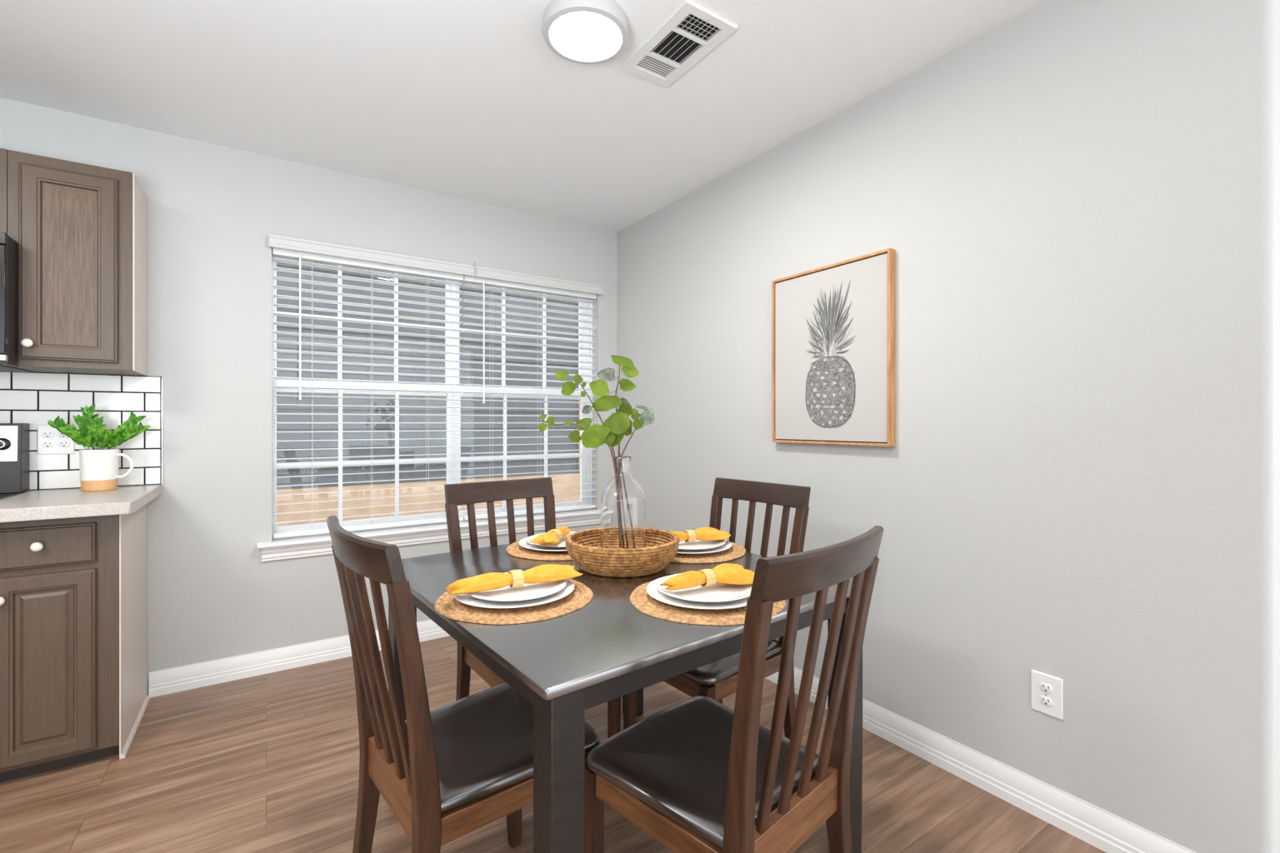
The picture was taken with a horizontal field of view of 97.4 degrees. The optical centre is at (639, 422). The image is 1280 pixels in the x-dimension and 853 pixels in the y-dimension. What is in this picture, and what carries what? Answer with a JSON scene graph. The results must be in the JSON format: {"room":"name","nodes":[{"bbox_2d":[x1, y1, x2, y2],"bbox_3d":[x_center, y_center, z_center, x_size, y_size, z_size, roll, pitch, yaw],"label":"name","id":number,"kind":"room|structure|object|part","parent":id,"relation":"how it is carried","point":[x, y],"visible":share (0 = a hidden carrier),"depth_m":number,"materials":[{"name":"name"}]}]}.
{"room":"dining room","nodes":[
{"label":"dining room","id":0,"kind":"room"},
{"bbox_2d":[0,97,616,694],"bbox_3d":[-2.356,-0.041,2.349,5.476,2.442,0.140,0,0,-34],"label":"wall","id":1,"kind":"structure","parent":0,"point":[213,210],"depth_m":2.59,"materials":[{"name":"grey paint"}]},
{"bbox_2d":[0,148,7,234],"bbox_3d":[-2.635,-0.809,1.886,0.778,0.314,0.318,0,0,-34],"label":"upper cabinet","id":2,"kind":"object","parent":1,"relation":"attached to","point":[3,152],"visible":0.24,"depth_m":1.98,"materials":[{"name":"beige wood"}]},
{"bbox_2d":[0,232,34,373],"bbox_3d":[-2.592,-0.422,1.847,0.807,0.452,0.415,0,0,-34],"label":"microwave","id":3,"kind":"object","parent":2,"relation":"attached to","point":[8,247],"visible":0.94,"depth_m":1.93,"materials":[{"name":"grey"}]},
{"bbox_3d":[-2.484,-0.416,1.685,0.807,0.368,0.025,0,0,-34],"label":"door","id":4,"kind":"part","parent":3,"relation":"part of","materials":[{"name":"black"}]},
{"bbox_3d":[-2.485,-0.220,1.686,0.807,0.020,0.022,0,0,-34],"label":"trim","id":5,"kind":"part","parent":3,"relation":"part of","materials":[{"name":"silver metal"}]},
{"bbox_2d":[7,150,147,375],"bbox_3d":[-2.163,-0.584,2.183,0.337,0.764,0.347,0,0,-34],"label":"upper cabinet","id":6,"kind":"object","parent":1,"relation":"attached to","point":[79,231],"visible":0.96,"depth_m":2.08,"materials":[{"name":"beige wood"}]},
{"bbox_3d":[-2.166,-0.282,1.990,0.031,0.031,0.031,0,0,-34],"label":"knob","id":7,"kind":"part","parent":6,"relation":"part of","materials":[{"name":"beige"}]},
{"bbox_3d":[-2.095,-0.577,2.068,0.261,0.699,0.020,0,0,-34],"label":"door","id":8,"kind":"part","parent":6,"relation":"part of","materials":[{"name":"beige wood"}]},
{"bbox_3d":[-2.098,-0.577,2.073,0.145,0.583,0.005,0,0,-34],"label":"panel","id":9,"kind":"part","parent":6,"relation":"part of","materials":[{"name":"brown wood"}]},
{"bbox_3d":[-2.038,-0.584,2.296,0.004,0.764,0.296,0,0,-34],"label":"panel","id":10,"kind":"part","parent":6,"relation":"part of","materials":[{"name":"beige wood"}]},
{"bbox_2d":[0,372,163,490],"bbox_3d":[-2.564,0.033,2.120,1.176,0.468,0.010,0,0,-34],"label":"tile backsplash","id":11,"kind":"structure","parent":1,"relation":"attached to","point":[34,399],"depth_m":2.30,"materials":[{"name":"white tile"}]},
{"bbox_2d":[37,425,74,454],"bbox_3d":[-2.342,0.067,2.256,0.106,0.118,0.009,0,0,-34],"label":"power outlet","id":12,"kind":"object","parent":11,"relation":"attached to","point":[50,441],"visible":0.92,"depth_m":2.25,"materials":[{"name":"white plastic"}]},
{"bbox_2d":[41,431,54,438],"bbox_3d":[-2.359,0.048,2.241,0.034,0.025,0.002,0,0,-34],"label":"socket","id":13,"kind":"object","parent":12,"relation":"attached to","point":[44,434],"depth_m":2.24,"materials":[{"name":"grey plastic"}]},
{"bbox_2d":[41,441,54,447],"bbox_3d":[-2.359,0.086,2.241,0.034,0.025,0.002,0,0,-34],"label":"socket","id":14,"kind":"object","parent":12,"relation":"attached to","point":[44,444],"depth_m":2.24,"materials":[{"name":"grey plastic"}]},
{"bbox_2d":[58,432,68,437],"bbox_3d":[-2.321,0.048,2.267,0.034,0.025,0.002,0,0,-34],"label":"socket","id":15,"kind":"object","parent":12,"relation":"attached to","point":[60,435],"depth_m":2.26,"materials":[{"name":"grey plastic"}]},
{"bbox_2d":[58,440,69,447],"bbox_3d":[-2.321,0.086,2.267,0.034,0.025,0.002,0,0,-34],"label":"socket","id":16,"kind":"object","parent":12,"relation":"attached to","point":[61,443],"depth_m":2.27,"materials":[{"name":"grey plastic"}]},
{"bbox_2d":[125,412,135,420],"bbox_3d":[-2.155,-0.015,2.381,0.030,0.060,0.009,0,0,-34],"label":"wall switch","id":17,"kind":"object","parent":11,"relation":"attached to","point":[127,414],"visible":0.34,"depth_m":2.37,"materials":[{"name":"white plastic"}]},
{"bbox_3d":[-2.076,0.036,2.444,0.004,0.462,0.010,0,0,-34],"label":"edge trim","id":18,"kind":"part","parent":11,"relation":"part of","materials":[{"name":"white tile"}]},
{"bbox_2d":[148,620,449,697],"bbox_3d":[-1.129,1.127,3.070,2.356,0.105,0.016,0,0,-34],"label":"baseboard","id":19,"kind":"structure","parent":1,"relation":"attached to","point":[182,678],"depth_m":2.63,"materials":[{"name":"white paint"}]},
{"bbox_2d":[271,248,454,539],"bbox_3d":[-1.439,-0.135,2.995,0.873,1.430,0.058,0,0,-34],"label":"window","id":20,"kind":"structure","parent":1,"relation":"in","point":[397,518],"depth_m":2.96,"materials":[{"name":"white plastic"}]},
{"bbox_3d":[-1.446,-0.501,3.005,0.849,0.697,0.022,0,0,-34],"label":"sash","id":21,"kind":"part","parent":20,"relation":"part of","materials":[{"name":"white plastic"}]},
{"bbox_3d":[-1.433,0.174,2.985,0.849,0.772,0.022,0,0,-34],"label":"sash","id":22,"kind":"part","parent":20,"relation":"part of","materials":[{"name":"white plastic"}]},
{"bbox_2d":[272,247,463,538],"bbox_3d":[-1.381,-0.146,2.943,0.905,1.397,0.075,0,0,-34],"label":"window blind","id":23,"kind":"object","parent":20,"relation":"attached to","point":[278,252],"visible":0.94,"depth_m":2.91,"materials":[{"name":"white plastic"}]},
{"bbox_3d":[-1.387,0.543,2.953,0.899,0.017,0.048,0,0,-34],"label":"rail","id":24,"kind":"part","parent":23,"relation":"part of","materials":[{"name":"white plastic"}]},
{"bbox_3d":[-1.170,-0.135,3.098,0.002,1.340,0.051,0,0,-34],"label":"ladder cord","id":25,"kind":"part","parent":23,"relation":"part of","materials":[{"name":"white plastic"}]},
{"bbox_2d":[257,509,600,561],"bbox_3d":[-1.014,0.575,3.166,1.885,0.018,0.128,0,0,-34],"label":"trim","id":26,"kind":"structure","parent":1,"relation":"attached to","point":[438,527],"depth_m":2.98,"materials":[{"name":"white paint"}]},
{"bbox_2d":[269,233,603,295],"bbox_3d":[-0.999,-0.859,3.153,1.805,0.062,0.042,0,0,-34],"label":"blind valance","id":27,"kind":"object","parent":1,"relation":"attached to","point":[276,241],"visible":1,"depth_m":3.02,"materials":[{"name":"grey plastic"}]},
{"bbox_2d":[454,281,592,521],"bbox_3d":[-0.702,-0.135,3.485,0.898,1.430,0.058,0,0,-34],"label":"window","id":28,"kind":"structure","parent":1,"relation":"in","point":[457,388],"depth_m":3.48,"materials":[{"name":"white plastic"}]},
{"bbox_3d":[-0.708,-0.501,3.495,0.874,0.697,0.022,0,0,-34],"label":"sash","id":29,"kind":"part","parent":28,"relation":"part of","materials":[{"name":"white plastic"}]},
{"bbox_3d":[-0.695,0.174,3.475,0.874,0.772,0.022,0,0,-34],"label":"sash","id":30,"kind":"part","parent":28,"relation":"part of","materials":[{"name":"white plastic"}]},
{"bbox_2d":[462,275,596,519],"bbox_3d":[-0.645,-0.146,3.432,0.854,1.397,0.075,0,0,-34],"label":"window blind","id":31,"kind":"object","parent":28,"relation":"attached to","point":[467,279],"visible":0.88,"depth_m":3.41,"materials":[{"name":"white plastic"}]},
{"bbox_3d":[-0.870,-0.135,3.297,0.002,1.340,0.051,0,0,-34],"label":"ladder cord","id":32,"kind":"part","parent":31,"relation":"part of","materials":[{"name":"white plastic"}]},
{"bbox_3d":[-0.651,0.543,3.442,0.848,0.017,0.048,0,0,-34],"label":"rail","id":33,"kind":"part","parent":31,"relation":"part of","materials":[{"name":"white plastic"}]},
{"bbox_3d":[-0.337,-0.135,3.652,0.002,1.340,0.051,0,0,-34],"label":"ladder cord","id":34,"kind":"part","parent":31,"relation":"part of","materials":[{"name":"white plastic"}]},
{"bbox_2d":[0,0,1044,232],"bbox_3d":[0.464,-1.312,0.386,8.000,0.100,6.530,0,0,-34],"label":"ceiling","id":35,"kind":"structure","parent":0,"point":[470,100],"depth_m":2.07,"materials":[{"name":"white paint"}]},
{"bbox_2d":[541,0,629,64],"bbox_3d":[-0.171,-1.239,1.780,0.273,0.046,0.273,0,0,-34],"label":"ceiling light","id":36,"kind":"object","parent":35,"relation":"attached to","point":[582,32],"visible":1,"depth_m":1.74,"materials":[{"name":"grey plastic"}]},
{"bbox_2d":[550,11,621,60],"bbox_3d":[-0.171,-1.224,1.780,0.226,0.016,0.226,0,0,-34],"label":"diffuser","id":37,"kind":"object","parent":36,"relation":"attached to","point":[574,36],"depth_m":1.77,"materials":[{"name":"white plastic"}]},
{"bbox_2d":[620,0,737,87],"bbox_3d":[0.120,-1.254,1.884,0.205,0.015,0.374,0,0,-34],"label":"ceiling vent","id":38,"kind":"object","parent":35,"relation":"in","point":[692,31],"visible":1,"depth_m":1.86,"materials":[{"name":"white"}]},
{"bbox_2d":[0,635,1106,852],"bbox_3d":[0.464,1.210,0.386,8.000,0.060,6.530,0,0,-34],"label":"floor","id":39,"kind":"structure","parent":0,"point":[269,762],"depth_m":1.80,"materials":[{"name":"brown wood"}]},
{"bbox_2d":[0,504,149,782],"bbox_3d":[-2.097,0.746,2.082,0.360,0.868,0.587,0,0,-34],"label":"base cabinet","id":40,"kind":"object","parent":39,"relation":"on","point":[73,592],"visible":0.91,"depth_m":1.90,"materials":[{"name":"brown wood"}]},
{"bbox_3d":[-2.038,0.567,1.788,0.031,0.031,0.031,0,0,-34],"label":"knob","id":41,"kind":"part","parent":40,"relation":"part of","materials":[{"name":"beige"}]},
{"bbox_3d":[-1.966,0.404,1.835,0.031,0.031,0.031,0,0,-34],"label":"knob","id":42,"kind":"part","parent":40,"relation":"part of","materials":[{"name":"beige"}]},
{"bbox_3d":[-1.971,0.809,1.863,0.096,0.466,0.005,0,0,-34],"label":"panel","id":43,"kind":"part","parent":40,"relation":"part of","materials":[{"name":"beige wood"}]},
{"bbox_3d":[-1.971,0.410,1.863,0.248,0.136,0.020,0,0,-34],"label":"drawer","id":44,"kind":"part","parent":40,"relation":"part of","materials":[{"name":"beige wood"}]},
{"bbox_3d":[-1.971,0.809,1.863,0.248,0.618,0.020,0,0,-34],"label":"door","id":45,"kind":"part","parent":40,"relation":"part of","materials":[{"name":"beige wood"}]},
{"bbox_2d":[0,485,161,523],"bbox_3d":[-2.065,0.289,2.069,0.394,0.042,0.643,0,0,-34],"label":"countertop","id":46,"kind":"structure","parent":40,"relation":"on","point":[37,505],"depth_m":1.90,"materials":[{"name":"stone"}]},
{"bbox_2d":[0,423,29,499],"bbox_3d":[-2.547,0.581,1.741,0.764,1.158,0.640,0,0,-34],"label":"range cooker","id":47,"kind":"object","parent":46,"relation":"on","point":[14,437],"visible":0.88,"depth_m":2.13,"materials":[{"name":"grey metal"}]},
{"bbox_3d":[-2.390,0.080,2.105,0.046,0.046,0.025,0,0,-34],"label":"burner knob","id":48,"kind":"part","parent":47,"relation":"part of","materials":[{"name":"black"}]},
{"bbox_3d":[-2.670,0.079,1.935,0.733,0.133,0.010,0,0,-34],"label":"control panel","id":49,"kind":"part","parent":47,"relation":"part of","materials":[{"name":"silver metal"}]},
{"bbox_2d":[79,449,134,491],"bbox_3d":[-2.131,0.187,2.252,0.165,0.162,0.116,0,0,-34],"label":"ceramic mug","id":50,"kind":"object","parent":46,"relation":"on","point":[98,469],"visible":0.98,"depth_m":2.20,"materials":[{"name":"white ceramic"}]},
{"bbox_2d":[47,404,149,449],"bbox_3d":[-2.138,0.022,2.229,0.305,0.194,0.084,0,0,-37],"label":"plant","id":51,"kind":"object","parent":50,"relation":"on","point":[91,434],"visible":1,"depth_m":2.22,"materials":[{"name":"green plant"}]},
{"bbox_3d":[-2.073,0.173,2.263,0.058,0.101,0.011,0,0,-17],"label":"handle","id":52,"kind":"part","parent":50,"relation":"part of","materials":[{"name":"white ceramic"}]},
{"bbox_3d":[-1.972,0.746,2.196,0.004,0.868,0.536,0,0,-34],"label":"panel","id":53,"kind":"part","parent":40,"relation":"part of","materials":[{"name":"beige wood"}]},
{"bbox_3d":[-1.961,1.173,2.193,0.011,0.015,0.520,0,0,-34],"label":"shoe moulding","id":54,"kind":"part","parent":40,"relation":"part of","materials":[{"name":"beige wood"}]},
{"bbox_2d":[326,515,600,852],"bbox_3d":[-0.401,0.698,1.293,0.530,0.965,0.424,0,0,-41],"label":"dining chair","id":55,"kind":"object","parent":39,"relation":"on","point":[446,773],"visible":0.89,"depth_m":1.15,"materials":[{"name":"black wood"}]},
{"bbox_3d":[-0.658,0.732,1.312,0.100,0.897,0.057,0,0,-41],"label":"post","id":56,"kind":"part","parent":55,"relation":"part of","materials":[{"name":"brown wood"}]},
{"bbox_3d":[-0.576,0.253,1.139,0.063,0.075,0.418,0,0,-41],"label":"crest rail","id":57,"kind":"part","parent":55,"relation":"part of","materials":[{"name":"brown wood"}]},
{"bbox_3d":[-0.415,0.732,1.036,0.100,0.897,0.057,0,0,-41],"label":"post","id":58,"kind":"part","parent":55,"relation":"part of","materials":[{"name":"brown wood"}]},
{"bbox_3d":[-0.351,0.739,1.337,0.396,0.032,0.412,0,0,-41],"label":"seat","id":59,"kind":"part","parent":55,"relation":"part of","materials":[{"name":"black leather"}]},
{"bbox_3d":[-0.352,0.968,1.581,0.037,0.424,0.037,0,0,-41],"label":"leg","id":60,"kind":"part","parent":55,"relation":"part of","materials":[{"name":"brown wood"}]},
{"bbox_2d":[444,477,621,829],"bbox_3d":[-0.370,0.698,1.915,0.424,0.965,0.530,0,0,-40],"label":"dining chair","id":61,"kind":"object","parent":39,"relation":"on","point":[468,494],"visible":0.29,"depth_m":2.01,"materials":[{"name":"brown wood"}]},
{"bbox_3d":[-0.627,0.732,1.937,0.057,0.897,0.100,0,0,-40],"label":"post","id":62,"kind":"part","parent":61,"relation":"part of","materials":[{"name":"brown wood"}]},
{"bbox_3d":[-0.519,0.253,2.095,0.418,0.075,0.063,0,0,-40],"label":"crest rail","id":63,"kind":"part","parent":61,"relation":"part of","materials":[{"name":"brown wood"}]},
{"bbox_3d":[-0.344,0.732,2.171,0.057,0.897,0.100,0,0,-40],"label":"post","id":64,"kind":"part","parent":61,"relation":"part of","materials":[{"name":"brown wood"}]},
{"bbox_3d":[-0.084,0.968,1.857,0.037,0.424,0.037,0,0,-40],"label":"leg","id":65,"kind":"part","parent":61,"relation":"part of","materials":[{"name":"brown wood"}]},
{"bbox_2d":[388,543,874,852],"bbox_3d":[-0.085,0.805,1.628,1.000,0.750,1.060,0,0,-38],"label":"dining table","id":66,"kind":"object","parent":39,"relation":"on","point":[607,649],"visible":0.4,"depth_m":1.13,"materials":[{"name":"black wood"}]},
{"bbox_3d":[-0.729,0.816,1.726,0.066,0.728,0.066,0,0,-38],"label":"leg","id":67,"kind":"part","parent":66,"relation":"part of","materials":[{"name":"black wood"}]},
{"bbox_2d":[434,579,593,624],"bbox_3d":[-0.306,0.427,1.383,0.376,0.006,0.376,0,0,-34],"label":"placemat","id":68,"kind":"object","parent":66,"relation":"on","point":[447,605],"visible":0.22,"depth_m":1.27,"materials":[{"name":"wicker"}]},
{"bbox_2d":[453,579,574,608],"bbox_3d":[-0.307,0.416,1.388,0.290,0.016,0.290,0,0,-34],"label":"dinner plate","id":69,"kind":"object","parent":68,"relation":"on","point":[467,599],"visible":0.43,"depth_m":1.31,"materials":[{"name":"white ceramic"}]},
{"bbox_2d":[467,572,566,601],"bbox_3d":[-0.305,0.408,1.392,0.244,0.017,0.244,0,0,-34],"label":"salad plate","id":70,"kind":"object","parent":69,"relation":"on","point":[528,592],"visible":0.62,"depth_m":1.36,"materials":[{"name":"white ceramic"}]},
{"bbox_2d":[445,564,582,594],"bbox_3d":[-0.304,0.377,1.382,0.330,0.044,0.070,0,0,-30],"label":"cloth napkin","id":71,"kind":"object","parent":70,"relation":"on","point":[549,572],"visible":0.95,"depth_m":1.36,"materials":[{"name":"yellow fabric"}]},
{"bbox_2d":[508,570,524,588],"bbox_3d":[-0.305,0.384,1.385,0.029,0.042,0.050,0,0,-30],"label":"napkin ring","id":72,"kind":"object","parent":71,"relation":"on","point":[518,578],"visible":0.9,"depth_m":1.37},
{"bbox_2d":[505,540,572,560],"bbox_3d":[-0.268,0.427,1.941,0.376,0.006,0.376,0,0,-3],"label":"placemat","id":73,"kind":"object","parent":66,"relation":"on","point":[514,549],"visible":0.18,"depth_m":1.82,"materials":[{"name":"wicker"}]},
{"bbox_2d":[518,536,566,551],"bbox_3d":[-0.271,0.416,1.944,0.290,0.016,0.290,0,0,-34],"label":"dinner plate","id":74,"kind":"object","parent":73,"relation":"on","point":[522,542],"visible":0.28,"depth_m":1.87,"materials":[{"name":"white ceramic"}]},
{"bbox_2d":[526,531,575,547],"bbox_3d":[-0.269,0.408,1.948,0.244,0.017,0.244,0,0,-34],"label":"salad plate","id":75,"kind":"object","parent":74,"relation":"on","point":[562,543],"visible":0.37,"depth_m":1.92,"materials":[{"name":"white ceramic"}]},
{"bbox_2d":[530,526,572,546],"bbox_3d":[-0.283,0.380,1.915,0.097,0.037,0.230,0,0,18],"label":"cloth napkin","id":76,"kind":"object","parent":75,"relation":"on","point":[549,538],"visible":0.89,"depth_m":1.84,"materials":[{"name":"yellow fabric"}]},
{"bbox_2d":[549,529,562,539],"bbox_3d":[-0.292,0.384,1.913,0.050,0.042,0.029,0,0,18],"label":"napkin ring","id":77,"kind":"object","parent":76,"relation":"on","point":[558,532],"visible":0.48,"depth_m":1.90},
{"bbox_3d":[-0.141,0.816,0.980,0.066,0.728,0.066,0,0,-38],"label":"leg","id":78,"kind":"part","parent":66,"relation":"part of","materials":[{"name":"black wood"}]},
{"bbox_2d":[565,527,679,577],"bbox_3d":[-0.050,0.384,1.677,0.339,0.092,0.339,0,0,-23],"label":"woven basket","id":79,"kind":"object","parent":66,"relation":"on","point":[583,547],"visible":0.9,"depth_m":1.55,"materials":[{"name":"wicker"}]},
{"bbox_2d":[600,456,645,549],"bbox_3d":[-0.050,0.261,1.678,0.134,0.320,0.134,0,0,-34],"label":"glass vase","id":80,"kind":"object","parent":79,"relation":"in","point":[622,502],"visible":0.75,"depth_m":1.63,"materials":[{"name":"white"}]},
{"bbox_2d":[537,414,616,474],"bbox_3d":[-0.177,0.194,1.655,0.252,0.440,0.039,0,0,-1],"label":"leafy branch","id":81,"kind":"object","parent":80,"relation":"in","point":[594,436],"visible":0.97,"depth_m":1.65,"materials":[{"name":"green plant"}]},
{"bbox_2d":[555,370,616,469],"bbox_3d":[-0.150,0.127,1.692,0.216,0.574,0.023,0,0,2],"label":"leafy branch","id":82,"kind":"object","parent":80,"relation":"in","point":[568,387],"visible":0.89,"depth_m":1.70,"materials":[{"name":"green plant"}]},
{"bbox_3d":[-0.112,0.148,1.688,0.139,0.532,0.019,0,0,2],"label":"stem","id":83,"kind":"part","parent":82,"relation":"part of","materials":[{"name":"brown plant"}]},
{"bbox_2d":[589,355,639,457],"bbox_3d":[-0.076,0.106,1.674,0.147,0.616,0.060,0,0,0],"label":"leafy branch","id":84,"kind":"object","parent":80,"relation":"in","point":[619,423],"visible":0.89,"depth_m":1.67,"materials":[{"name":"green plant"}]},
{"bbox_3d":[-0.064,0.121,1.679,0.019,0.586,0.013,0,0,20],"label":"stem","id":85,"kind":"part","parent":84,"relation":"part of","materials":[{"name":"plant"}]},
{"bbox_2d":[620,405,654,457],"bbox_3d":[-0.010,0.181,1.680,0.106,0.466,0.026,0,0,-8],"label":"leafy branch","id":86,"kind":"object","parent":80,"relation":"in","point":[647,418],"visible":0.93,"depth_m":1.68,"materials":[{"name":"green plant"}]},
{"bbox_3d":[-0.037,0.215,1.677,0.052,0.398,0.012,0,0,-1],"label":"stem","id":87,"kind":"part","parent":86,"relation":"part of","materials":[{"name":"plant"}]},
{"bbox_3d":[-0.029,0.816,2.277,0.066,0.728,0.066,0,0,-38],"label":"leg","id":88,"kind":"part","parent":66,"relation":"part of","materials":[{"name":"black wood"}]},
{"bbox_2d":[630,580,785,625],"bbox_3d":[0.164,0.427,1.377,0.376,0.006,0.376,0,0,-18],"label":"placemat","id":89,"kind":"object","parent":66,"relation":"on","point":[640,598],"visible":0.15,"depth_m":1.26,"materials":[{"name":"wicker"}]},
{"bbox_2d":[646,575,749,609],"bbox_3d":[0.160,0.416,1.381,0.290,0.016,0.290,0,0,-34],"label":"dinner plate","id":90,"kind":"object","parent":89,"relation":"on","point":[652,589],"visible":0.38,"depth_m":1.30,"materials":[{"name":"white ceramic"}]},
{"bbox_2d":[656,573,752,602],"bbox_3d":[0.163,0.408,1.385,0.244,0.017,0.244,0,0,-34],"label":"salad plate","id":91,"kind":"object","parent":90,"relation":"on","point":[719,592],"visible":0.69,"depth_m":1.36,"materials":[{"name":"white ceramic"}]},
{"bbox_2d":[660,563,754,590],"bbox_3d":[0.169,0.381,1.397,0.260,0.037,0.136,0,0,-26],"label":"cloth napkin","id":92,"kind":"object","parent":91,"relation":"on","point":[726,573],"visible":0.9,"depth_m":1.37,"materials":[{"name":"yellow fabric"}]},
{"bbox_2d":[698,569,716,587],"bbox_3d":[0.165,0.384,1.392,0.029,0.042,0.050,0,0,-26],"label":"napkin ring","id":93,"kind":"object","parent":92,"relation":"on","point":[711,576],"visible":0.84,"depth_m":1.38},
{"bbox_2d":[670,542,745,563],"bbox_3d":[0.167,0.427,1.906,0.376,0.006,0.376,0,0,13],"label":"placemat","id":94,"kind":"object","parent":66,"relation":"on","point":[736,551],"visible":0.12,"depth_m":1.79,"materials":[{"name":"wicker"}]},
{"bbox_2d":[676,540,731,554],"bbox_3d":[0.166,0.416,1.909,0.290,0.016,0.290,0,0,-34],"label":"dinner plate","id":95,"kind":"object","parent":94,"relation":"on","point":[727,545],"visible":0.25,"depth_m":1.83,"materials":[{"name":"white ceramic"}]},
{"bbox_2d":[678,540,725,549],"bbox_3d":[0.168,0.408,1.912,0.244,0.017,0.244,0,0,-34],"label":"salad plate","id":96,"kind":"object","parent":95,"relation":"on","point":[697,544],"visible":0.44,"depth_m":1.89,"materials":[{"name":"white ceramic"}]},
{"bbox_2d":[670,527,730,541],"bbox_3d":[0.170,0.380,1.899,0.280,0.038,0.097,0,0,-22],"label":"cloth napkin","id":97,"kind":"object","parent":96,"relation":"on","point":[702,533],"visible":0.57,"depth_m":1.89,"materials":[{"name":"yellow fabric"}]},
{"bbox_2d":[683,530,696,542],"bbox_3d":[0.168,0.384,1.905,0.029,0.042,0.050,0,0,-22],"label":"napkin ring","id":98,"kind":"object","parent":97,"relation":"on","point":[692,534],"visible":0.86,"depth_m":1.89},
{"bbox_3d":[0.558,0.816,1.530,0.066,0.728,0.066,0,0,-38],"label":"leg","id":99,"kind":"part","parent":66,"relation":"part of","materials":[{"name":"black wood"}]},
{"bbox_2d":[622,477,810,739],"bbox_3d":[0.256,0.698,1.904,0.530,0.965,0.424,0,0,-39],"label":"dining chair","id":100,"kind":"object","parent":39,"relation":"on","point":[717,680],"visible":0.41,"depth_m":1.89,"materials":[{"name":"brown wood"}]},
{"bbox_3d":[-0.036,0.968,1.906,0.037,0.424,0.037,0,0,-39],"label":"leg","id":101,"kind":"part","parent":100,"relation":"part of","materials":[{"name":"brown wood"}]},
{"bbox_3d":[0.193,0.968,1.618,0.037,0.424,0.037,0,0,-39],"label":"leg","id":102,"kind":"part","parent":100,"relation":"part of","materials":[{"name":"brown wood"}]},
{"bbox_3d":[0.283,0.732,2.160,0.100,0.897,0.057,0,0,-39],"label":"post","id":103,"kind":"part","parent":100,"relation":"part of","materials":[{"name":"brown wood"}]},
{"bbox_3d":[0.204,0.739,1.862,0.396,0.032,0.412,0,0,-39],"label":"seat","id":104,"kind":"part","parent":100,"relation":"part of","materials":[{"name":"black leather"}]},
{"bbox_3d":[0.439,0.253,2.050,0.063,0.075,0.418,0,0,-39],"label":"crest rail","id":105,"kind":"part","parent":100,"relation":"part of","materials":[{"name":"brown wood"}]},
{"bbox_3d":[0.511,0.732,1.873,0.100,0.897,0.057,0,0,-39],"label":"post","id":106,"kind":"part","parent":100,"relation":"part of","materials":[{"name":"brown wood"}]},
{"bbox_2d":[585,525,884,852],"bbox_3d":[0.189,0.698,1.196,0.424,0.965,0.530,0,0,-43],"label":"dining chair","id":107,"kind":"object","parent":39,"relation":"on","point":[696,774],"visible":1,"depth_m":1.09,"materials":[{"name":"brown wood"}]},
{"bbox_3d":[-0.101,0.968,1.234,0.037,0.424,0.037,0,0,-43],"label":"leg","id":108,"kind":"part","parent":107,"relation":"part of","materials":[{"name":"brown wood"}]},
{"bbox_3d":[0.143,0.739,1.245,0.412,0.032,0.396,0,0,-43],"label":"seat","id":109,"kind":"part","parent":107,"relation":"part of","materials":[{"name":"black leather"}]},
{"bbox_3d":[0.179,0.732,0.939,0.057,0.897,0.100,0,0,-43],"label":"post","id":110,"kind":"part","parent":107,"relation":"part of","materials":[{"name":"brown wood"}]},
{"bbox_3d":[0.349,0.253,1.026,0.418,0.075,0.063,0,0,-43],"label":"crest rail","id":111,"kind":"part","parent":107,"relation":"part of","materials":[{"name":"brown wood"}]},
{"bbox_3d":[0.446,0.732,1.191,0.057,0.897,0.100,0,0,-43],"label":"post","id":112,"kind":"part","parent":107,"relation":"part of","materials":[{"name":"brown wood"}]},
{"bbox_2d":[616,0,1279,852],"bbox_3d":[1.764,-0.041,3.251,2.664,2.442,2.916,0,0,-34],"label":"wall","id":113,"kind":"structure","parent":0,"point":[1077,202],"depth_m":1.68,"materials":[{"name":"grey paint"}]},
{"bbox_2d":[771,248,894,446],"bbox_3d":[0.769,-0.277,2.308,0.035,0.727,0.577,0,0,-34],"label":"framed print","id":114,"kind":"object","parent":113,"relation":"attached to","point":[833,325],"visible":1,"depth_m":2.26,"materials":[{"name":"white paper"}]},
{"bbox_2d":[765,667,1195,852],"bbox_3d":[0.647,1.127,2.511,0.016,0.105,2.879,0,0,-34],"label":"baseboard","id":115,"kind":"structure","parent":113,"relation":"attached to","point":[1108,832],"depth_m":1.74,"materials":[{"name":"white paint"}]},
{"bbox_2d":[1030,670,1063,719],"bbox_3d":[1.208,0.808,1.672,0.009,0.118,0.081,0,0,-34],"label":"power outlet","id":116,"kind":"object","parent":113,"relation":"attached to","point":[1047,691],"visible":1,"depth_m":1.67,"materials":[{"name":"white plastic"}]},
{"bbox_2d":[1039,682,1052,694],"bbox_3d":[1.206,0.788,1.670,0.002,0.025,0.034,0,0,-34],"label":"socket","id":117,"kind":"object","parent":116,"relation":"attached to","point":[1044,687],"depth_m":1.67,"materials":[{"name":"grey plastic"}]},
{"bbox_2d":[1039,695,1052,707],"bbox_3d":[1.206,0.828,1.670,0.002,0.025,0.034,0,0,-34],"label":"socket","id":118,"kind":"object","parent":116,"relation":"attached to","point":[1044,701],"depth_m":1.67,"materials":[{"name":"grey plastic"}]},
{"label":"outside","id":119,"kind":"structure","parent":0,"visible":0},
{"bbox_3d":[-1.749,1.530,6.246,20.000,0.100,5.660,0,0,-34],"label":"ground","id":120,"kind":"structure","parent":119,"visible":0},
{"bbox_2d":[276,257,579,526],"bbox_3d":[-2.251,-0.395,6.098,10.000,3.750,0.350,0,0,-34],"label":"view outside window","id":121,"kind":"structure","parent":120,"relation":"on","point":[283,373],"depth_m":5.80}
]}

